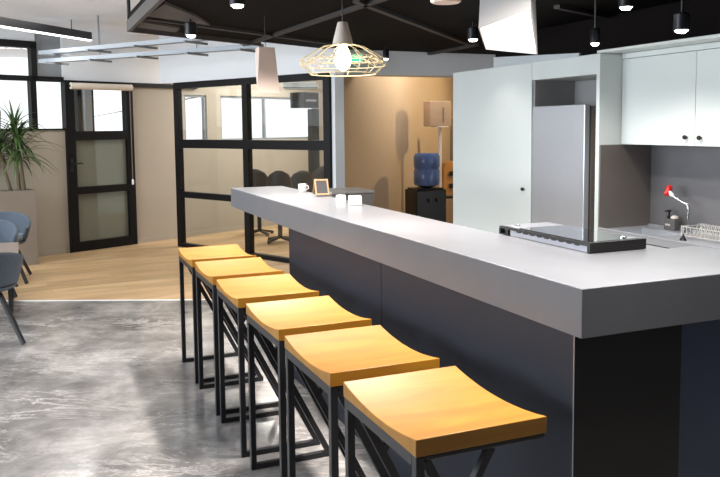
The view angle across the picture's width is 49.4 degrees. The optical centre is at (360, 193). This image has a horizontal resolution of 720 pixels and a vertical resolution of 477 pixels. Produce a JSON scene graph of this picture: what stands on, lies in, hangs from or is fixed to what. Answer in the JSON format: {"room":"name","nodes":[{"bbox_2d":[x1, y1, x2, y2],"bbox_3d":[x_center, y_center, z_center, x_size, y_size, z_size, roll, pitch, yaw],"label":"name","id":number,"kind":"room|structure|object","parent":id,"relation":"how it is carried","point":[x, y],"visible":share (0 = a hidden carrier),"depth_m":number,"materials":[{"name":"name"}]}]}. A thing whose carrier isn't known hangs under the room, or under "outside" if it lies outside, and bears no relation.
{"room":"office kitchen","nodes":[
{"label":"office kitchen","id":0,"kind":"room"},
{"bbox_2d":[0,0,158,57],"bbox_3d":[-1.680,-1.675,4.876,14.000,0.080,19.000,-3,5,-23],"label":"ceiling","id":1,"kind":"structure","parent":0,"point":[112,14],"depth_m":8.37,"materials":[{"name":"white paint"}]},
{"bbox_2d":[0,17,91,40],"bbox_3d":[-3.490,-1.792,8.117,0.060,0.206,2.131,1,5,18],"label":"ceiling lamp","id":2,"kind":"object","parent":1,"relation":"hanging from","point":[9,23],"visible":1,"depth_m":8.37,"materials":[{"name":"black metal"}]},
{"bbox_2d":[0,25,91,40],"bbox_3d":[-3.489,-1.695,8.125,0.052,0.012,2.131,1,5,18],"label":"diffuser","id":3,"kind":"object","parent":2,"relation":"attached to","point":[15,27],"depth_m":8.43,"materials":[{"name":"white plastic"}]},
{"bbox_2d":[38,15,207,56],"bbox_3d":[-2.297,-1.713,8.161,3.242,0.395,0.320,2,6,32],"label":"cable tray","id":4,"kind":"object","parent":1,"relation":"hanging from","point":[140,44],"visible":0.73,"depth_m":8.29,"materials":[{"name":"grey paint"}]},
{"bbox_2d":[127,0,130,19],"bbox_3d":[-1.843,-1.562,6.216,0.026,0.370,0.026,-1,5,0],"label":"rod","id":5,"kind":"object","parent":1,"relation":"hanging from","point":[128,1],"visible":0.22,"depth_m":6.21,"materials":[{"name":"black metal"}]},
{"bbox_2d":[38,16,263,64],"bbox_3d":[-2.305,-1.670,8.245,3.094,0.495,0.320,2,6,29],"label":"cable tray","id":6,"kind":"object","parent":1,"relation":"hanging from","point":[251,48],"visible":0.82,"depth_m":8.16,"materials":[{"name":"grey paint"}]},
{"bbox_2d":[283,81,317,89],"bbox_3d":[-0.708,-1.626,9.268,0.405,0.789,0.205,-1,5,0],"label":"air conditioner","id":7,"kind":"object","parent":1,"relation":"attached to","point":[301,85],"visible":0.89,"depth_m":9.20,"materials":[{"name":"white plastic"}]},
{"bbox_2d":[0,27,323,252],"bbox_3d":[-2.314,-0.783,11.085,0.120,2.750,14.000,4,7,42],"label":"wall","id":8,"kind":"structure","parent":0,"point":[206,170],"depth_m":10.47,"materials":[{"name":"beige paint"}]},
{"bbox_2d":[0,39,65,130],"bbox_3d":[-5.295,-1.119,7.666,0.091,1.040,5.000,4,7,42],"label":"window","id":9,"kind":"structure","parent":8,"relation":"in","point":[32,78],"depth_m":9.20,"materials":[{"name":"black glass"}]},
{"bbox_2d":[60,80,137,252],"bbox_3d":[-3.279,-0.354,9.921,0.159,2.115,0.927,4,7,42],"label":"door","id":10,"kind":"structure","parent":8,"relation":"in","point":[102,208],"depth_m":9.93,"materials":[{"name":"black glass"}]},
{"bbox_2d":[67,82,133,184],"bbox_3d":[-3.229,-0.730,9.847,0.085,1.295,0.867,4,7,42],"label":"roller blind","id":11,"kind":"object","parent":8,"relation":"attached to","point":[86,86],"visible":1,"depth_m":9.82,"materials":[{"name":"beige fabric"}]},
{"bbox_2d":[38,222,277,256],"bbox_3d":[-3.253,0.666,10.044,0.014,0.060,11.000,4,7,42],"label":"baseboard","id":12,"kind":"structure","parent":8,"relation":"attached to","point":[204,232],"depth_m":10.82,"materials":[{"name":"beige paint"}]},
{"bbox_2d":[132,83,197,88],"bbox_3d":[-2.641,-1.450,10.566,0.060,0.055,1.034,4,7,42],"label":"trim","id":13,"kind":"structure","parent":8,"relation":"attached to","point":[145,85],"depth_m":10.39,"materials":[{"name":"black metal"}]},
{"bbox_2d":[184,95,315,139],"bbox_3d":[-1.606,-1.135,11.834,0.061,0.649,2.583,4,7,42],"label":"window","id":14,"kind":"structure","parent":8,"relation":"in","point":[203,97],"depth_m":11.54,"materials":[{"name":"grey paint"}]},
{"bbox_2d":[290,92,318,107],"bbox_3d":[-0.878,-1.466,12.318,0.302,0.242,0.344,4,7,42],"label":"wall screen","id":15,"kind":"object","parent":8,"relation":"attached to","point":[297,99],"visible":1,"depth_m":12.20,"materials":[{"name":"black plastic"}]},
{"bbox_2d":[0,225,379,476],"bbox_3d":[-0.731,1.092,5.506,16.000,0.060,19.000,-3,5,-23],"label":"floor","id":16,"kind":"structure","parent":0,"point":[94,388],"depth_m":4.74,"materials":[{"name":"stone"}]},
{"bbox_2d":[0,219,18,297],"bbox_3d":[-3.493,0.600,7.238,0.635,0.678,0.600,-3,5,-23],"label":"lounge chair","id":17,"kind":"object","parent":16,"relation":"on","point":[9,231],"visible":0.5,"depth_m":7.42,"materials":[{"name":"blue fabric"}]},
{"bbox_2d":[0,242,18,313],"bbox_3d":[-3.220,0.740,6.533,0.695,0.515,0.873,-3,5,-23],"label":"table","id":18,"kind":"object","parent":16,"relation":"on","point":[12,246],"visible":0.53,"depth_m":6.66,"materials":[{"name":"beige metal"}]},
{"bbox_2d":[0,252,25,344],"bbox_3d":[-2.753,0.731,5.623,0.635,0.678,0.600,-3,6,-29],"label":"lounge chair","id":19,"kind":"object","parent":16,"relation":"on","point":[10,262],"visible":1,"depth_m":5.55,"materials":[{"name":"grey fabric"}]},
{"bbox_2d":[0,211,31,283],"bbox_3d":[-3.645,0.546,7.877,0.635,0.678,0.600,-2,5,-19],"label":"lounge chair","id":20,"kind":"object","parent":16,"relation":"on","point":[21,220],"visible":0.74,"depth_m":8.06,"materials":[{"name":"blue fabric"}]},
{"bbox_2d":[17,233,22,241],"bbox_3d":[-3.631,0.446,7.828,0.510,0.066,0.510,-2,5,-19],"label":"cushion","id":21,"kind":"object","parent":20,"relation":"on","point":[20,236],"depth_m":7.81,"materials":[{"name":"grey fabric"}]},
{"bbox_2d":[0,188,38,265],"bbox_3d":[-3.884,0.383,8.840,0.372,0.845,0.298,-4,6,-34],"label":"planter","id":22,"kind":"object","parent":16,"relation":"on","point":[23,201],"visible":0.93,"depth_m":8.76,"materials":[{"name":"concrete"}]},
{"bbox_2d":[0,100,66,190],"bbox_3d":[-3.908,-0.543,8.790,1.202,1.056,1.006,-3,5,-23],"label":"dracaena","id":23,"kind":"object","parent":22,"relation":"in","point":[18,133],"visible":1,"depth_m":8.74,"materials":[{"name":"green plant"}]},
{"bbox_2d":[74,89,94,130],"bbox_3d":[-3.597,-0.423,10.266,0.100,2.200,0.227,4,7,42],"label":"wall","id":24,"kind":"structure","parent":16,"relation":"on","point":[77,92],"depth_m":10.12,"materials":[{"name":"grey paint"}]},
{"bbox_2d":[81,89,92,130],"bbox_3d":[-3.574,-0.622,10.239,0.150,2.600,0.097,4,7,42],"label":"column","id":25,"kind":"structure","parent":16,"relation":"on","point":[86,95],"depth_m":10.15,"materials":[{"name":"concrete"}]},
{"bbox_2d":[6,299,211,300],"bbox_3d":[-0.601,0.938,6.931,16.000,0.007,0.020,0,5,1],"label":"trim","id":26,"kind":"structure","parent":16,"relation":"on","point":[152,299],"depth_m":6.96,"materials":[{"name":"white paint"}]},
{"bbox_2d":[178,244,256,383],"bbox_3d":[-0.900,0.737,4.934,0.390,0.750,0.487,-3,5,-22],"label":"bar stool","id":27,"kind":"object","parent":16,"relation":"on","point":[189,256],"visible":0.62,"depth_m":4.96,"materials":[{"name":"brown wood"}]},
{"bbox_2d":[195,257,283,415],"bbox_3d":[-0.680,0.780,4.410,0.390,0.750,0.487,-3,5,-22],"label":"bar stool","id":28,"kind":"object","parent":16,"relation":"on","point":[208,272],"visible":0.78,"depth_m":4.40,"materials":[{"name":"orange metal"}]},
{"bbox_2d":[173,73,332,262],"bbox_3d":[-1.320,-0.296,9.161,2.695,2.090,0.072,4,6,40],"label":"window frame","id":29,"kind":"structure","parent":16,"relation":"on","point":[247,144],"depth_m":9.14,"materials":[{"name":"black metal"}]},
{"bbox_2d":[253,169,273,236],"bbox_3d":[-1.433,0.117,11.043,0.360,0.947,0.395,0,5,6],"label":"chair","id":30,"kind":"object","parent":16,"relation":"on","point":[259,177],"visible":0.3,"depth_m":10.86,"materials":[{"name":"grey fabric"}]},
{"bbox_2d":[216,274,319,457],"bbox_3d":[-0.461,0.823,3.878,0.390,0.750,0.487,-3,5,-22],"label":"bar stool","id":31,"kind":"object","parent":16,"relation":"on","point":[236,292],"visible":0.77,"depth_m":3.79,"materials":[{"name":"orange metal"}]},
{"bbox_2d":[266,170,291,243],"bbox_3d":[-1.065,0.166,10.343,0.360,0.962,0.395,-1,5,-6],"label":"chair","id":32,"kind":"object","parent":16,"relation":"on","point":[277,178],"visible":0.39,"depth_m":10.17,"materials":[{"name":"dark grey fabric"},{"name":"black steel"}]},
{"bbox_2d":[291,170,312,191],"bbox_3d":[-0.829,0.124,11.042,0.360,0.920,0.395,-2,5,-11],"label":"chair","id":33,"kind":"object","parent":16,"relation":"on","point":[300,177],"visible":0.34,"depth_m":10.85,"materials":[{"name":"black metal"}]},
{"bbox_2d":[246,296,371,476],"bbox_3d":[-0.225,0.868,3.328,0.390,0.750,0.487,-3,5,-23],"label":"bar stool","id":34,"kind":"object","parent":16,"relation":"on","point":[273,320],"visible":0.77,"depth_m":3.33,"materials":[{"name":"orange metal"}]},
{"bbox_2d":[311,170,323,192],"bbox_3d":[-0.482,0.166,10.244,0.360,0.968,0.395,-2,5,-17],"label":"chair","id":35,"kind":"object","parent":16,"relation":"on","point":[320,175],"visible":0.06,"depth_m":10.03,"materials":[{"name":"grey fabric"}]},
{"bbox_2d":[312,166,323,177],"bbox_3d":[-0.578,0.055,11.643,0.360,0.951,0.395,-2,5,-17],"label":"chair","id":36,"kind":"object","parent":16,"relation":"on","point":[318,170],"visible":0.06,"depth_m":11.42,"materials":[{"name":"grey fabric"}]},
{"bbox_2d":[325,187,374,205],"bbox_3d":[-0.146,0.408,7.783,0.446,0.901,0.436,-3,5,-23],"label":"base cabinet","id":37,"kind":"object","parent":16,"relation":"on","point":[367,195],"visible":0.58,"depth_m":7.61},
{"bbox_2d":[284,325,439,476],"bbox_3d":[-0.005,0.912,2.790,0.390,0.750,0.487,-3,5,-22],"label":"bar stool","id":38,"kind":"object","parent":16,"relation":"on","point":[326,359],"visible":0.9,"depth_m":2.73,"materials":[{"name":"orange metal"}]},
{"bbox_2d":[405,153,445,221],"bbox_3d":[0.804,0.100,9.544,0.406,1.193,0.360,-3,5,-23],"label":"water cooler","id":39,"kind":"object","parent":16,"relation":"on","point":[426,200],"visible":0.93,"depth_m":9.42,"materials":[{"name":"black plastic"}]},
{"bbox_2d":[414,153,439,187],"bbox_3d":[0.809,-0.285,9.536,0.317,0.424,0.317,-3,5,-23],"label":"water bottle","id":40,"kind":"object","parent":39,"relation":"on","point":[426,165],"depth_m":9.40,"materials":[{"name":"blue plastic"}]},
{"bbox_2d":[431,126,448,187],"bbox_3d":[1.021,-0.102,10.012,0.280,1.511,0.280,-3,5,-23],"label":"speaker stand","id":41,"kind":"object","parent":16,"relation":"on","point":[439,127],"visible":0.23,"depth_m":9.96,"materials":[{"name":"white metal"}]},
{"bbox_2d":[423,101,450,125],"bbox_3d":[0.976,-1.011,9.928,0.300,0.315,0.183,-3,5,-23],"label":"loudspeaker","id":42,"kind":"object","parent":41,"relation":"on","point":[436,113],"visible":0.95,"depth_m":9.85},
{"bbox_2d":[343,366,546,476],"bbox_3d":[0.226,0.956,2.261,0.390,0.750,0.487,-3,5,-23],"label":"bar stool","id":43,"kind":"object","parent":16,"relation":"on","point":[423,416],"visible":1,"depth_m":2.17,"materials":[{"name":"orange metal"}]},
{"bbox_2d":[442,119,452,198],"bbox_3d":[1.224,-0.182,10.364,0.324,1.611,0.180,-3,5,-23],"label":"guitar","id":44,"kind":"object","parent":16,"relation":"on","point":[447,166],"visible":0.34,"depth_m":10.30,"materials":[{"name":"orange wood"}]},
{"bbox_2d":[231,186,719,476],"bbox_3d":[0.232,0.622,4.322,0.895,1.060,4.146,-3,5,-23],"label":"bar counter","id":45,"kind":"object","parent":16,"relation":"on","point":[619,351],"depth_m":2.55,"materials":[{"name":"grey stone"}]},
{"bbox_2d":[298,184,308,191],"bbox_3d":[-0.410,-0.040,5.577,0.066,0.055,0.058,3,6,38],"label":"cup","id":46,"kind":"object","parent":45,"relation":"on","point":[302,187],"visible":1,"depth_m":5.56,"materials":[{"name":"white ceramic"}]},
{"bbox_2d":[313,179,329,194],"bbox_3d":[-0.263,-0.044,5.225,0.094,0.104,0.098,-2,5,-16],"label":"chalkboard sign","id":47,"kind":"object","parent":45,"relation":"on","point":[320,186],"visible":1,"depth_m":5.20,"materials":[{"name":"brown wood"}]},
{"bbox_2d":[336,195,345,202],"bbox_3d":[-0.118,0.032,4.768,0.056,0.044,0.060,-1,5,-6],"label":"napkin holder","id":48,"kind":"object","parent":45,"relation":"on","point":[339,198],"visible":1,"depth_m":4.74,"materials":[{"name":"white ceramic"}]},
{"bbox_2d":[348,195,361,204],"bbox_3d":[-0.031,0.041,4.608,0.075,0.053,0.060,-1,5,-6],"label":"napkin holder","id":49,"kind":"object","parent":45,"relation":"on","point":[356,199],"visible":1,"depth_m":4.58,"materials":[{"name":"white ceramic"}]},
{"bbox_2d":[499,222,645,253],"bbox_3d":[0.823,0.165,3.107,0.259,0.044,0.587,-3,5,-23],"label":"cooktop","id":50,"kind":"object","parent":45,"relation":"on","point":[590,241],"visible":1,"depth_m":2.98,"materials":[{"name":"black glass"}]},
{"bbox_2d":[453,63,542,234],"bbox_3d":[1.290,-0.070,6.760,0.477,2.000,1.221,-3,5,-23],"label":"tall cabinet","id":51,"kind":"object","parent":16,"relation":"on","point":[493,107],"visible":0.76,"depth_m":6.59,"materials":[{"name":"white wood"}]},
{"bbox_2d":[532,104,595,229],"bbox_3d":[1.639,0.171,5.904,0.389,1.660,0.618,-3,5,-23],"label":"refrigerator","id":52,"kind":"object","parent":16,"relation":"on","point":[564,136],"visible":0.41,"depth_m":5.71,"materials":[{"name":"metal"}]},
{"bbox_2d":[532,53,622,230],"bbox_3d":[1.693,0.005,5.843,0.451,2.000,0.783,-3,5,-23],"label":"surround","id":53,"kind":"object","parent":16,"relation":"on","point":[593,79],"visible":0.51,"depth_m":5.44,"materials":[{"name":"white wood"}]},
{"bbox_3d":[2.258,0.731,4.590,0.449,0.758,2.039,-3,5,-23],"label":"base cabinet","id":54,"kind":"object","parent":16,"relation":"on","visible":0},
{"bbox_2d":[598,223,719,249],"bbox_3d":[2.249,0.380,4.558,0.464,0.162,2.039,-3,5,-23],"label":"countertop","id":55,"kind":"structure","parent":54,"relation":"on","point":[655,234],"depth_m":5.03,"materials":[{"name":"grey stone laminate"}]},
{"bbox_2d":[620,228,680,236],"bbox_3d":[1.925,0.333,5.223,0.264,0.148,0.400,-3,5,-23],"label":"sink","id":56,"kind":"object","parent":55,"relation":"in","point":[645,231],"depth_m":5.36,"materials":[{"name":"metal"}]},
{"bbox_2d":[664,210,679,230],"bbox_3d":[2.109,0.180,5.305,0.061,0.134,0.100,-3,5,-23],"label":"soap caddy","id":57,"kind":"object","parent":55,"relation":"on","point":[671,222],"visible":1,"depth_m":5.28,"materials":[{"name":"black plastic"}]},
{"bbox_2d":[663,185,691,233],"bbox_3d":[2.111,0.102,5.194,0.060,0.309,0.205,-4,6,-36],"label":"tap","id":58,"kind":"object","parent":55,"relation":"on","point":[668,190],"visible":0.88,"depth_m":5.15,"materials":[{"name":"silver metal"}]},
{"bbox_2d":[684,224,691,233],"bbox_3d":[2.153,0.231,5.140,0.052,0.060,0.051,-3,5,-23],"label":"base","id":59,"kind":"object","parent":58,"relation":"on","point":[688,229],"depth_m":5.12,"materials":[{"name":"silver metal"}]},
{"bbox_2d":[679,234,686,240],"bbox_3d":[1.991,0.269,4.827,0.044,0.040,0.043,-3,5,-23],"label":"plug","id":60,"kind":"object","parent":55,"relation":"on","point":[682,238],"visible":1,"depth_m":4.82,"materials":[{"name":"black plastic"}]},
{"bbox_2d":[681,223,719,241],"bbox_3d":[2.204,0.252,4.742,0.198,0.086,0.487,-3,5,-23],"label":"dish rack","id":61,"kind":"object","parent":55,"relation":"on","point":[701,234],"visible":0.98,"depth_m":4.86,"materials":[{"name":"white metal"}]},
{"bbox_2d":[159,35,340,83],"bbox_3d":[-1.370,-1.669,9.073,3.100,0.658,0.100,4,6,40],"label":"wall partition header","id":62,"kind":"structure","parent":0,"point":[227,64],"depth_m":9.21,"materials":[{"name":"white paint"}]},
{"bbox_2d":[308,109,319,173],"bbox_3d":[-0.750,-0.462,12.689,0.099,1.804,0.159,4,7,42],"label":"wall pier","id":63,"kind":"object","parent":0,"point":[313,114],"visible":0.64,"depth_m":12.61,"materials":[{"name":"grey paint"}]},
{"bbox_2d":[331,72,344,187],"bbox_3d":[-0.250,-0.387,8.293,0.100,2.400,0.200,-3,5,-23],"label":"wall column","id":64,"kind":"structure","parent":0,"point":[337,83],"depth_m":8.19,"materials":[{"name":"white paint"}]},
{"bbox_2d":[94,0,680,116],"bbox_3d":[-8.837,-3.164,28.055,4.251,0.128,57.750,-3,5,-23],"label":"ceiling canopy","id":65,"kind":"object","parent":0,"point":[400,25],"visible":0.82,"depth_m":5.90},
{"bbox_2d":[184,19,196,37],"bbox_3d":[-1.235,-1.211,5.700,0.088,0.153,0.088,-3,5,-23],"label":"ceiling spotlight","id":66,"kind":"object","parent":65,"relation":"attached to","point":[190,27],"visible":0.97,"depth_m":5.67,"materials":[{"name":"black metal"}]},
{"bbox_2d":[229,0,245,8],"bbox_3d":[-0.678,-1.097,4.311,0.088,0.153,0.088,-3,5,-23],"label":"ceiling spotlight","id":67,"kind":"object","parent":65,"relation":"attached to","point":[237,4],"visible":1,"depth_m":4.29,"materials":[{"name":"black metal"}]},
{"bbox_2d":[255,15,279,92],"bbox_3d":[-0.689,-1.010,5.690,0.165,0.563,0.134,-3,5,-22],"label":"pendant lamp","id":68,"kind":"object","parent":65,"relation":"hanging from","point":[265,57],"visible":1,"depth_m":5.65,"materials":[{"name":"white plastic"}]},
{"bbox_2d":[299,0,386,76],"bbox_3d":[-0.097,-0.917,4.296,0.484,0.522,0.484,-3,5,-23],"label":"pendant lamp","id":69,"kind":"object","parent":65,"relation":"hanging from","point":[343,58],"visible":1,"depth_m":4.27,"materials":[{"name":"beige metal"}]},
{"bbox_2d":[352,49,362,61],"bbox_3d":[-0.031,-1.446,8.201,0.110,0.139,0.020,-3,5,-23],"label":"lit sign","id":70,"kind":"object","parent":65,"relation":"hanging from","point":[356,59],"visible":0.71,"depth_m":8.19,"materials":[{"name":"green plastic"}]},
{"bbox_2d":[383,45,388,59],"bbox_3d":[0.257,-1.410,7.830,0.063,0.153,0.063,-3,5,-23],"label":"ceiling spotlight","id":71,"kind":"object","parent":65,"relation":"attached to","point":[385,51],"visible":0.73,"depth_m":7.81,"materials":[{"name":"black metal"}]},
{"bbox_2d":[431,0,460,4],"bbox_3d":[0.353,-0.939,3.226,0.124,0.302,0.124,-3,5,-23],"label":"pendant lamp","id":72,"kind":"object","parent":65,"relation":"hanging from","point":[436,2],"visible":1,"depth_m":3.23,"materials":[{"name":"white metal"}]},
{"bbox_2d":[467,22,478,41],"bbox_3d":[0.887,-1.272,6.158,0.088,0.153,0.088,-3,5,-23],"label":"ceiling spotlight","id":73,"kind":"object","parent":65,"relation":"attached to","point":[472,32],"visible":1,"depth_m":6.13,"materials":[{"name":"black metal"}]},
{"bbox_2d":[479,0,537,53],"bbox_3d":[0.534,-0.782,2.818,0.191,0.550,0.167,1,5,19],"label":"pendant lamp","id":74,"kind":"object","parent":65,"relation":"hanging from","point":[504,25],"visible":1,"depth_m":2.79,"materials":[{"name":"white plastic"}]},
{"bbox_2d":[482,11,534,49],"bbox_3d":[0.536,-0.589,2.834,0.174,0.133,0.152,1,5,19],"label":"diffuser","id":75,"kind":"object","parent":74,"relation":"attached to","point":[501,30],"depth_m":2.81,"materials":[{"name":"white plastic"}]},
{"bbox_2d":[590,0,599,45],"bbox_3d":[1.496,-1.096,4.978,0.063,0.313,0.063,-3,5,-23],"label":"ceiling spotlight","id":76,"kind":"object","parent":65,"relation":"attached to","point":[594,32],"visible":1,"depth_m":4.96,"materials":[{"name":"black metal"}]},
{"bbox_2d":[618,0,633,9],"bbox_3d":[1.540,-1.139,4.531,0.088,0.153,0.088,-3,5,-23],"label":"ceiling spotlight","id":77,"kind":"object","parent":65,"relation":"attached to","point":[622,4],"visible":1,"depth_m":4.50,"materials":[{"name":"black metal"}]},
{"bbox_2d":[673,0,689,33],"bbox_3d":[1.777,-1.042,4.319,0.088,0.313,0.088,-3,5,-23],"label":"ceiling spotlight","id":78,"kind":"object","parent":65,"relation":"attached to","point":[681,20],"visible":1,"depth_m":4.29,"materials":[{"name":"black metal"}]},
{"bbox_2d":[344,75,452,223],"bbox_3d":[0.889,-0.783,10.714,0.080,2.750,5.201,2,6,27],"label":"wall","id":79,"kind":"structure","parent":0,"point":[384,128],"depth_m":9.59,"materials":[{"name":"paint"}]},
{"bbox_2d":[344,50,494,77],"bbox_3d":[1.477,-1.697,9.160,3.860,0.673,0.300,-3,5,-23],"label":"lintel","id":80,"kind":"object","parent":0,"point":[399,63],"depth_m":8.69,"materials":[{"name":"white paint"}]},
{"bbox_2d":[493,0,719,233],"bbox_3d":[3.358,-0.107,2.582,0.120,2.750,10.500,-3,5,-23],"label":"wall","id":81,"kind":"structure","parent":0,"point":[654,24],"depth_m":5.41,"materials":[{"name":"grey paint"}]},
{"bbox_2d":[621,48,719,146],"bbox_3d":[2.296,-0.564,4.561,0.294,0.582,1.950,-3,5,-23],"label":"upper cabinet","id":82,"kind":"object","parent":81,"relation":"attached to","point":[668,99],"visible":1,"depth_m":4.98,"materials":[{"name":"white wood"}]},
{"bbox_2d":[598,144,650,227],"bbox_3d":[1.857,0.345,5.507,0.449,1.378,0.011,-3,5,-23],"label":"wall","id":83,"kind":"structure","parent":0,"point":[624,169],"depth_m":5.46,"materials":[{"name":"grey paint"}]},
{"bbox_2d":[597,34,719,58],"bbox_3d":[2.282,-0.867,4.332,0.433,0.055,2.386,-3,5,-23],"label":"soffit","id":84,"kind":"structure","parent":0,"point":[716,37],"depth_m":4.91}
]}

